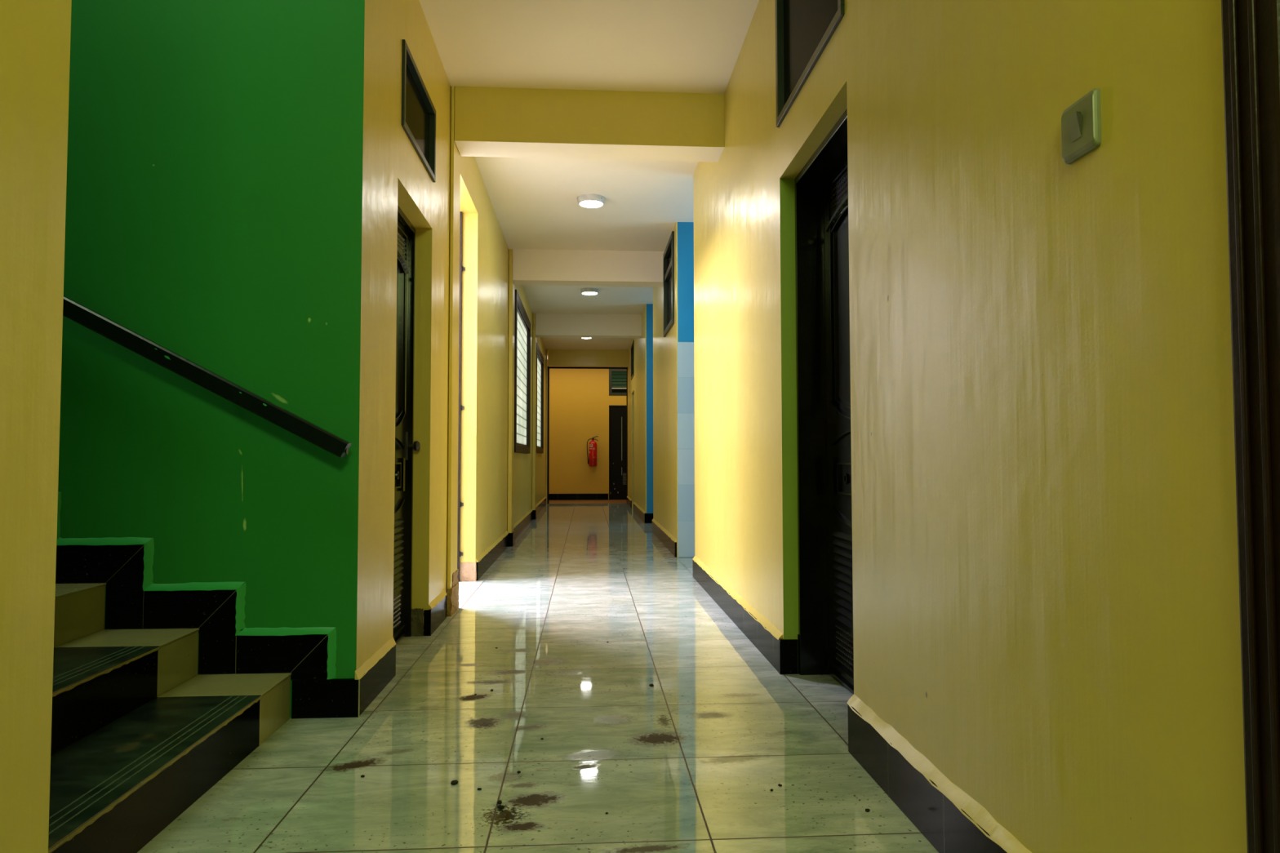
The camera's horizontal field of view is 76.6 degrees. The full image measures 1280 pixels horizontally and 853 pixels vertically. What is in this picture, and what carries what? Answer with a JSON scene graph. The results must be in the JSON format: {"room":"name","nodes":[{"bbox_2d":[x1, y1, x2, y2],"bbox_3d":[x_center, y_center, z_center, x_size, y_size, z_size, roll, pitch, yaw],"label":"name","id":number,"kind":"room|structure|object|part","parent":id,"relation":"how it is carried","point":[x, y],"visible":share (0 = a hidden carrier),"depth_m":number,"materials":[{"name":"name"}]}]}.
{"room":"building corridor","nodes":[
{"label":"building corridor","id":0,"kind":"room"},
{"bbox_2d":[0,0,71,852],"bbox_3d":[-0.824,-0.663,-0.644,0.150,3.035,3.770,0,-2,-4],"label":"wall","id":1,"kind":"structure","parent":0,"point":[35,34],"depth_m":1.15,"materials":[{"name":"yellow paint"}]},
{"bbox_2d":[57,0,375,717],"bbox_3d":[-3.083,-1.504,2.814,4.210,5.000,0.147,0,-2,-4],"label":"wall","id":2,"kind":"structure","parent":0,"point":[220,184],"depth_m":2.81,"materials":[{"name":"green paint"}]},
{"bbox_2d":[55,492,336,679],"bbox_3d":[-3.103,0.151,2.667,4.135,1.420,0.014,0,-2,-4],"label":"baseboard","id":3,"kind":"structure","parent":2,"relation":"attached to","point":[125,564],"depth_m":2.75,"materials":[{"name":"black tile"}]},
{"bbox_2d":[62,295,351,457],"bbox_3d":[-2.409,-0.659,2.698,2.863,1.529,0.106,0,-2,-4],"label":"handrail","id":4,"kind":"object","parent":2,"relation":"attached to","point":[73,310],"visible":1,"depth_m":2.69,"materials":[{"name":"black"}]},
{"bbox_2d":[428,589,447,635],"bbox_3d":[-1.065,0.974,4.279,0.016,0.160,0.450,0,-2,-4],"label":"baseboard","id":5,"kind":"structure","parent":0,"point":[437,606],"depth_m":4.26,"materials":[{"name":"black tile"}]},
{"bbox_2d":[368,0,546,659],"bbox_3d":[-1.486,-0.253,9.526,0.145,3.035,13.130,0,-2,-4],"label":"wall","id":6,"kind":"structure","parent":0,"point":[401,178],"depth_m":4.17,"materials":[{"name":"yellow paint"}]},
{"bbox_2d":[291,637,395,719],"bbox_3d":[-1.089,0.924,3.030,0.226,0.160,0.542,0,-2,-4],"label":"baseboard","id":7,"kind":"structure","parent":6,"relation":"attached to","point":[342,697],"depth_m":2.77,"materials":[{"name":"black tile"}]},
{"bbox_2d":[392,204,420,643],"bbox_3d":[-1.128,0.004,3.712,0.103,2.053,0.746,0,-2,-4],"label":"door","id":8,"kind":"structure","parent":6,"relation":"in","point":[405,444],"depth_m":3.97,"materials":[{"name":"black wood"}]},
{"bbox_3d":[-1.141,0.872,3.675,0.004,0.141,0.496,0,-2,-4],"label":"lattice panel","id":9,"kind":"part","parent":8,"relation":"part of","materials":[{"name":"black wood"}]},
{"bbox_3d":[-1.137,0.982,3.672,0.012,0.055,0.662,0,-2,-4],"label":"kick rail","id":10,"kind":"part","parent":8,"relation":"part of","materials":[{"name":"black wood"}]},
{"bbox_3d":[-1.134,-0.271,3.723,0.020,1.363,0.526,0,-2,-4],"label":"moulding","id":11,"kind":"part","parent":8,"relation":"part of","materials":[{"name":"black wood"}]},
{"bbox_3d":[-1.143,-0.874,3.745,0.004,0.120,0.496,0,-2,-4],"label":"lattice panel","id":12,"kind":"part","parent":8,"relation":"part of","materials":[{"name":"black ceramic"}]},
{"bbox_3d":[-1.134,-0.799,3.744,0.022,0.095,0.506,0,-2,-4],"label":"arch moulding","id":13,"kind":"part","parent":8,"relation":"part of","materials":[{"name":"black ceramic"}]},
{"bbox_3d":[-1.145,0.004,3.711,0.058,2.053,0.746,0,-2,-4],"label":"frame","id":14,"kind":"part","parent":8,"relation":"part of","materials":[{"name":"black wood"}]},
{"bbox_3d":[-1.163,0.097,4.039,0.006,0.140,0.040,0,-2,-4],"label":"lock plate","id":15,"kind":"part","parent":8,"relation":"part of","materials":[{"name":"black metal"}]},
{"bbox_3d":[-1.132,0.097,4.041,0.068,0.052,0.052,0,-2,-4],"label":"handle","id":16,"kind":"part","parent":8,"relation":"part of","materials":[{"name":"black metal"}]},
{"bbox_2d":[401,39,435,182],"bbox_3d":[-1.057,-1.454,3.811,0.062,0.373,0.718,0,-2,-4],"label":"window","id":17,"kind":"structure","parent":6,"relation":"in","point":[418,109],"depth_m":3.83,"materials":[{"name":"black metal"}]},
{"bbox_3d":[-1.058,-1.454,3.811,0.008,0.323,0.668,0,-2,-4],"label":"pane","id":18,"kind":"part","parent":17,"relation":"part of","materials":[{"name":"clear glass"}]},
{"bbox_2d":[410,608,431,636],"bbox_3d":[-1.095,0.974,4.047,0.101,0.141,0.026,0,-2,-4],"label":"baseboard","id":19,"kind":"object","parent":6,"relation":"attached to","point":[417,628],"visible":1,"depth_m":4.04,"materials":[{"name":"black tile"}]},
{"bbox_2d":[447,85,460,614],"bbox_3d":[-1.087,-0.446,4.741,0.017,3.035,0.240,0,-2,-4],"label":"pillar","id":20,"kind":"structure","parent":6,"relation":"attached to","point":[455,153],"depth_m":4.68,"materials":[{"name":"yellow paint"}]},
{"bbox_2d":[447,569,459,616],"bbox_3d":[-1.076,0.956,4.677,0.033,0.229,0.277,0,-2,-4],"label":"plaster","id":21,"kind":"object","parent":20,"relation":"attached to","point":[453,593],"visible":0.98,"depth_m":4.64,"materials":[{"name":"brown paint"}]},
{"bbox_2d":[457,211,465,582],"bbox_3d":[-1.305,-0.227,5.889,0.052,2.690,0.036,0,-2,-4],"label":"door frame","id":22,"kind":"structure","parent":6,"relation":"attached to","point":[460,553],"depth_m":5.88,"materials":[{"name":"brown wood"}]},
{"bbox_2d":[459,561,476,581],"bbox_3d":[-1.249,1.049,5.867,0.130,0.138,0.030,0,-2,-4],"label":"baseboard","id":23,"kind":"structure","parent":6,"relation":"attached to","point":[468,572],"depth_m":5.86,"materials":[{"name":"beige tile"}]},
{"bbox_2d":[475,531,508,580],"bbox_3d":[-1.259,1.082,7.028,0.018,0.166,2.295,0,-2,-4],"label":"baseboard","id":24,"kind":"structure","parent":6,"relation":"attached to","point":[484,561],"depth_m":6.69,"materials":[{"name":"black tile"}]},
{"bbox_2d":[507,248,515,533],"bbox_3d":[-1.328,-0.300,8.370,0.038,3.035,0.240,0,-2,-4],"label":"pillar","id":25,"kind":"structure","parent":6,"relation":"attached to","point":[512,286],"depth_m":8.27,"materials":[{"name":"yellow paint"}]},
{"bbox_2d":[508,530,515,546],"bbox_3d":[-1.318,1.149,8.304,0.055,0.135,0.256,0,-2,-4],"label":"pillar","id":26,"kind":"structure","parent":25,"relation":"attached to","point":[511,535],"depth_m":8.18,"materials":[{"name":"black tile"}]},
{"bbox_2d":[514,289,530,453],"bbox_3d":[-1.478,-0.567,9.941,0.114,1.781,2.226,0,-2,-4],"label":"window","id":27,"kind":"structure","parent":6,"relation":"in","point":[522,322],"depth_m":10.04,"materials":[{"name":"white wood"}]},
{"bbox_3d":[-1.468,-0.554,9.941,0.008,1.566,2.036,0,-2,-4],"label":"pane","id":28,"kind":"part","parent":27,"relation":"part of","materials":[{"name":"clear glass"}]},
{"bbox_3d":[-1.464,-0.554,9.941,0.042,1.586,2.056,0,-2,-4],"label":"sash","id":29,"kind":"part","parent":27,"relation":"part of","materials":[{"name":"brown wood"}]},
{"bbox_2d":[513,508,533,538],"bbox_3d":[-1.462,1.208,10.146,0.018,0.166,3.400,0,-2,-4],"label":"baseboard","id":30,"kind":"structure","parent":6,"relation":"attached to","point":[520,525],"depth_m":10.02,"materials":[{"name":"black tile"}]},
{"bbox_2d":[532,313,536,510],"bbox_3d":[-1.568,-0.152,12.039,0.038,3.035,0.240,0,-2,-4],"label":"pillar","id":31,"kind":"structure","parent":6,"relation":"attached to","point":[534,408],"depth_m":11.93,"materials":[{"name":"yellow paint"}]},
{"bbox_2d":[533,509,537,519],"bbox_3d":[-1.557,1.297,11.974,0.055,0.135,0.256,0,-2,-4],"label":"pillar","id":32,"kind":"structure","parent":31,"relation":"attached to","point":[535,512],"depth_m":11.85,"materials":[{"name":"black tile"}]},
{"bbox_2d":[536,342,543,453],"bbox_3d":[-1.705,-0.409,13.420,0.114,1.696,1.946,0,-2,-4],"label":"window","id":33,"kind":"structure","parent":6,"relation":"in","point":[540,358],"depth_m":13.81,"materials":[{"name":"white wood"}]},
{"bbox_3d":[-1.696,-0.396,13.420,0.008,1.480,1.756,0,-2,-4],"label":"pane","id":34,"kind":"part","parent":33,"relation":"part of","materials":[{"name":"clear glass"}]},
{"bbox_3d":[-1.691,-0.396,13.420,0.042,1.500,1.776,0,-2,-4],"label":"sash","id":35,"kind":"part","parent":33,"relation":"part of","materials":[{"name":"brown wood"}]},
{"bbox_2d":[535,496,546,514],"bbox_3d":[-1.710,1.360,13.935,0.018,0.166,3.640,0,-2,-4],"label":"baseboard","id":36,"kind":"structure","parent":6,"relation":"attached to","point":[542,503],"depth_m":13.89,"materials":[{"name":"black tile"}]},
{"bbox_2d":[546,349,547,504],"bbox_3d":[-1.835,0.006,15.947,0.015,3.035,0.240,0,-2,-4],"label":"pillar","id":37,"kind":"structure","parent":6,"relation":"attached to","point":[546,349],"depth_m":15.87,"materials":[{"name":"yellow paint"}]},
{"bbox_2d":[546,365,627,503],"bbox_3d":[-1.035,0.163,16.148,1.617,2.735,0.050,0,-2,-4],"label":"door frame","id":38,"kind":"structure","parent":6,"relation":"attached to","point":[548,367],"depth_m":16.14,"materials":[{"name":"black paint"}]},
{"bbox_2d":[137,499,938,852],"bbox_3d":[-1.139,1.242,7.448,9.300,0.120,20.700,0,-2,-4],"label":"floor","id":39,"kind":"structure","parent":0,"point":[691,761],"depth_m":2.51,"materials":[{"name":"tile"}]},
{"bbox_2d":[48,582,291,852],"bbox_3d":[-3.126,0.261,1.857,3.995,1.396,1.586,0,-2,-4],"label":"staircase","id":40,"kind":"structure","parent":39,"relation":"on","point":[137,740],"depth_m":2.19,"materials":[{"name":"black tile"}]},
{"bbox_2d":[450,780,457,785],"bbox_3d":[-0.504,0.965,2.198,0.020,0.009,0.019,2,-3,-35],"label":"clod","id":41,"kind":"object","parent":39,"relation":"on","point":[454,782],"visible":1,"depth_m":2.19,"materials":[{"name":"soil"}]},
{"bbox_2d":[497,804,505,809],"bbox_3d":[-0.351,0.959,2.045,0.017,0.008,0.018,2,-3,-36],"label":"clod","id":42,"kind":"object","parent":39,"relation":"on","point":[501,806],"visible":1,"depth_m":2.04,"materials":[{"name":"soil"}]},
{"bbox_2d":[549,368,626,499],"bbox_3d":[-1.151,0.073,17.649,5.000,3.035,0.150,0,-2,-4],"label":"wall","id":43,"kind":"structure","parent":0,"point":[580,400],"depth_m":17.56,"materials":[{"name":"paint"}]},
{"bbox_2d":[549,493,608,500],"bbox_3d":[-2.162,1.517,17.442,2.960,0.135,0.015,0,-2,-4],"label":"baseboard","id":44,"kind":"structure","parent":43,"relation":"attached to","point":[552,496],"depth_m":17.49,"materials":[{"name":"black tile"}]},
{"bbox_2d":[586,435,598,466],"bbox_3d":[-1.021,0.532,17.457,0.176,0.649,0.193,-2,-3,42],"label":"fire extinguisher","id":45,"kind":"object","parent":43,"relation":"attached to","point":[592,457],"visible":1,"depth_m":17.39,"materials":[{"name":"red metal"}]},
{"bbox_2d":[608,368,626,395],"bbox_3d":[-0.254,-0.966,17.693,0.844,0.584,0.062,0,-2,-4],"label":"window","id":46,"kind":"structure","parent":43,"relation":"in","point":[617,377],"depth_m":17.66,"materials":[{"name":"green glass"}]},
{"bbox_3d":[-0.254,-0.966,17.694,0.736,0.476,0.008,0,-2,-4],"label":"pane","id":47,"kind":"part","parent":46,"relation":"part of","materials":[{"name":"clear glass"}]},
{"bbox_2d":[608,405,626,499],"bbox_3d":[-0.253,0.567,17.642,0.842,2.046,0.050,0,-2,-4],"label":"door","id":48,"kind":"structure","parent":43,"relation":"in","point":[617,414],"depth_m":17.62,"materials":[{"name":"black paint"}]},
{"bbox_2d":[419,0,759,350],"bbox_3d":[-0.405,-1.945,6.747,1.945,0.120,18.950,0,-2,-4],"label":"ceiling","id":49,"kind":"structure","parent":0,"point":[659,46],"depth_m":4.59,"materials":[{"name":"beige paint"}]},
{"bbox_2d":[547,349,627,367],"bbox_3d":[-1.025,-1.350,16.055,1.570,0.320,0.240,0,-2,-4],"label":"beam","id":50,"kind":"structure","parent":49,"relation":"attached to","point":[556,357],"depth_m":15.94,"materials":[{"name":"beige paint"}]},
{"bbox_2d":[535,313,641,337],"bbox_3d":[-0.770,-1.507,12.146,1.570,0.320,0.240,0,-2,-4],"label":"beam","id":51,"kind":"structure","parent":49,"relation":"attached to","point":[547,325],"depth_m":12.03,"materials":[{"name":"beige paint"}]},
{"bbox_2d":[512,248,664,286],"bbox_3d":[-0.531,-1.655,8.477,1.570,0.320,0.240,0,-2,-4],"label":"beam","id":52,"kind":"structure","parent":49,"relation":"attached to","point":[530,266],"depth_m":8.36,"materials":[{"name":"beige paint"}]},
{"bbox_2d":[454,85,724,162],"bbox_3d":[-0.294,-1.801,4.848,1.570,0.320,0.240,0,-2,-4],"label":"beam","id":53,"kind":"structure","parent":49,"relation":"attached to","point":[490,122],"depth_m":4.74,"materials":[{"name":"beige paint"}]},
{"bbox_2d":[580,287,599,294],"bbox_3d":[-0.640,-1.714,10.307,0.234,0.055,0.234,0,-2,-4],"label":"ceiling lamp","id":54,"kind":"object","parent":49,"relation":"attached to","point":[588,291],"visible":1,"depth_m":10.23,"materials":[{"name":"plastic"}]},
{"bbox_2d":[582,292,597,294],"bbox_3d":[-0.640,-1.691,10.306,0.193,0.009,0.193,0,-2,-4],"label":"diffuser","id":55,"kind":"object","parent":54,"relation":"attached to","point":[584,293],"depth_m":10.28,"materials":[{"name":"white plastic"}]},
{"bbox_2d":[577,193,605,208],"bbox_3d":[-0.403,-1.859,6.698,0.234,0.055,0.234,0,-2,-4],"label":"ceiling lamp","id":56,"kind":"object","parent":49,"relation":"attached to","point":[588,200],"visible":1,"depth_m":6.63,"materials":[{"name":"plastic"}]},
{"bbox_2d":[579,200,602,207],"bbox_3d":[-0.403,-1.836,6.697,0.193,0.009,0.193,0,-2,-4],"label":"diffuser","id":57,"kind":"object","parent":56,"relation":"attached to","point":[583,203],"depth_m":6.68,"materials":[{"name":"white plastic"}]},
{"bbox_3d":[-0.403,-1.885,6.699,0.234,0.004,0.234,0,-2,-4],"label":"plate","id":58,"kind":"part","parent":56,"relation":"part of","materials":[{"name":"plastic"}]},
{"bbox_2d":[627,306,644,510],"bbox_3d":[-0.016,-0.084,13.768,0.150,3.035,4.850,0,-2,-4],"label":"wall","id":59,"kind":"structure","parent":0,"point":[636,387],"depth_m":12.89,"materials":[{"name":"yellow paint"}]},
{"bbox_2d":[626,496,631,507],"bbox_3d":[-0.206,1.418,15.355,0.020,0.161,1.500,0,-2,-4],"label":"baseboard","id":60,"kind":"structure","parent":59,"relation":"attached to","point":[628,500],"depth_m":15.16,"materials":[{"name":"black tile"}]},
{"bbox_2d":[631,340,634,380],"bbox_3d":[-0.110,-1.168,14.367,0.062,0.610,0.830,0,-2,-4],"label":"window","id":61,"kind":"structure","parent":59,"relation":"in","point":[633,343],"depth_m":14.55,"materials":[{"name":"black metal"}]},
{"bbox_3d":[-0.109,-1.168,14.367,0.008,0.538,0.758,0,-2,-4],"label":"pane","id":62,"kind":"part","parent":61,"relation":"part of","materials":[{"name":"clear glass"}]},
{"bbox_2d":[633,502,645,522],"bbox_3d":[-0.019,1.302,12.488,0.020,0.161,2.710,0,-2,-4],"label":"baseboard","id":63,"kind":"structure","parent":59,"relation":"attached to","point":[637,510],"depth_m":12.36,"materials":[{"name":"black tile"}]},
{"bbox_2d":[644,303,653,513],"bbox_3d":[1.017,-0.183,11.332,1.895,3.035,0.150,0,-2,-4],"label":"wall","id":64,"kind":"structure","parent":0,"point":[648,307],"depth_m":11.21,"materials":[{"name":"blue paint"}]},
{"bbox_2d":[644,513,653,523],"bbox_3d":[0.966,1.262,11.188,1.812,0.135,0.015,0,-2,-4],"label":"baseboard","id":65,"kind":"structure","parent":64,"relation":"attached to","point":[648,517],"depth_m":11.12,"materials":[{"name":"black tile"}]},
{"bbox_2d":[653,227,675,537],"bbox_3d":[0.316,-0.289,8.688,0.150,3.035,2.460,0,-2,-4],"label":"wall","id":66,"kind":"structure","parent":0,"point":[664,347],"depth_m":8.59,"materials":[{"name":"yellow paint"}]},
{"bbox_2d":[652,518,676,557],"bbox_3d":[0.237,1.142,8.565,0.020,0.166,2.580,0,-2,-4],"label":"baseboard","id":67,"kind":"structure","parent":66,"relation":"attached to","point":[668,540],"depth_m":8.18,"materials":[{"name":"black tile"}]},
{"bbox_2d":[662,231,674,337],"bbox_3d":[0.304,-1.371,7.963,0.070,0.858,0.888,0,-2,-4],"label":"window","id":68,"kind":"structure","parent":66,"relation":"in","point":[668,254],"depth_m":8.09,"materials":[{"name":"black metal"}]},
{"bbox_3d":[0.309,-1.371,7.964,0.008,0.768,0.798,0,-2,-4],"label":"pane","id":69,"kind":"part","parent":68,"relation":"part of","materials":[{"name":"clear glass"}]},
{"bbox_2d":[674,222,693,557],"bbox_3d":[1.421,-0.340,7.453,2.195,3.035,0.150,0,-2,-4],"label":"wall","id":70,"kind":"structure","parent":0,"point":[683,231],"depth_m":7.35,"materials":[{"name":"blue paint"}]},
{"bbox_2d":[677,342,694,557],"bbox_3d":[1.427,0.205,7.350,2.184,1.932,0.012,0,-2,-4],"label":"wall tiles","id":71,"kind":"structure","parent":70,"relation":"attached to","point":[686,397],"depth_m":7.28,"materials":[{"name":"blue tile"}]},
{"bbox_2d":[693,0,1247,852],"bbox_3d":[0.787,-0.564,1.854,0.200,3.035,8.550,0,-2,-4],"label":"wall","id":72,"kind":"structure","parent":0,"point":[1046,608],"depth_m":1.52,"materials":[{"name":"yellow paint"}]},
{"bbox_2d":[692,555,782,672],"bbox_3d":[0.490,0.986,4.694,0.020,0.166,2.725,0,-2,-4],"label":"baseboard","id":73,"kind":"structure","parent":72,"relation":"attached to","point":[759,631],"depth_m":4.13,"materials":[{"name":"black tile"}]},
{"bbox_2d":[778,634,799,674],"bbox_3d":[0.612,0.934,3.326,0.081,0.160,0.023,0,-2,-4],"label":"baseboard","id":74,"kind":"object","parent":72,"relation":"attached to","point":[788,649],"visible":1,"depth_m":3.32,"materials":[{"name":"black tile"}]},
{"bbox_2d":[775,0,844,127],"bbox_3d":[0.633,-1.604,2.996,0.062,0.653,0.874,0,-2,-4],"label":"window","id":75,"kind":"structure","parent":72,"relation":"in","point":[804,28],"depth_m":3.16,"materials":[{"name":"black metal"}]},
{"bbox_3d":[0.633,-1.604,2.997,0.008,0.595,0.816,0,-2,-4],"label":"pane","id":76,"kind":"part","parent":75,"relation":"part of","materials":[{"name":"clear glass"}]},
{"bbox_2d":[794,108,853,693],"bbox_3d":[0.754,-0.031,2.929,0.153,2.055,0.876,0,-2,-4],"label":"door","id":77,"kind":"structure","parent":72,"relation":"in","point":[824,443],"depth_m":3.31,"materials":[{"name":"black wood"}]},
{"bbox_3d":[0.784,-0.835,2.963,0.022,0.095,0.636,0,-2,-4],"label":"arch moulding","id":78,"kind":"part","parent":77,"relation":"part of","materials":[{"name":"black wood"}]},
{"bbox_3d":[0.793,-0.910,2.970,0.004,0.120,0.622,0,-2,-4],"label":"lattice panel","id":79,"kind":"part","parent":77,"relation":"part of","materials":[{"name":"black wood"}]},
{"bbox_3d":[0.786,-0.305,2.942,0.020,1.365,0.656,0,-2,-4],"label":"moulding","id":80,"kind":"part","parent":77,"relation":"part of","materials":[{"name":"black wood"}]},
{"bbox_3d":[0.791,0.949,2.892,0.012,0.055,0.792,0,-2,-4],"label":"kick rail","id":81,"kind":"part","parent":77,"relation":"part of","materials":[{"name":"black wood"}]},
{"bbox_3d":[0.795,0.838,2.900,0.004,0.141,0.622,0,-2,-4],"label":"lattice panel","id":82,"kind":"part","parent":77,"relation":"part of","materials":[{"name":"black wood"}]},
{"bbox_2d":[847,694,1031,852],"bbox_3d":[0.683,0.861,1.715,0.023,0.176,1.460,0,-2,-4],"label":"baseboard","id":83,"kind":"structure","parent":72,"relation":"attached to","point":[951,820],"depth_m":1.91,"materials":[{"name":"black tile"}]},
{"bbox_2d":[1061,88,1101,164],"bbox_3d":[0.711,-0.486,1.317,0.020,0.094,0.088,0,-2,-4],"label":"light switch","id":84,"kind":"object","parent":72,"relation":"attached to","point":[1081,122],"visible":1,"depth_m":1.30,"materials":[{"name":"plastic"}]},
{"bbox_2d":[1221,0,1279,852],"bbox_3d":[0.826,-0.126,0.561,0.148,2.055,0.897,0,-2,-4],"label":"door","id":85,"kind":"structure","parent":72,"relation":"in","point":[1251,28],"depth_m":0.96,"materials":[{"name":"brown wood"}]}
]}

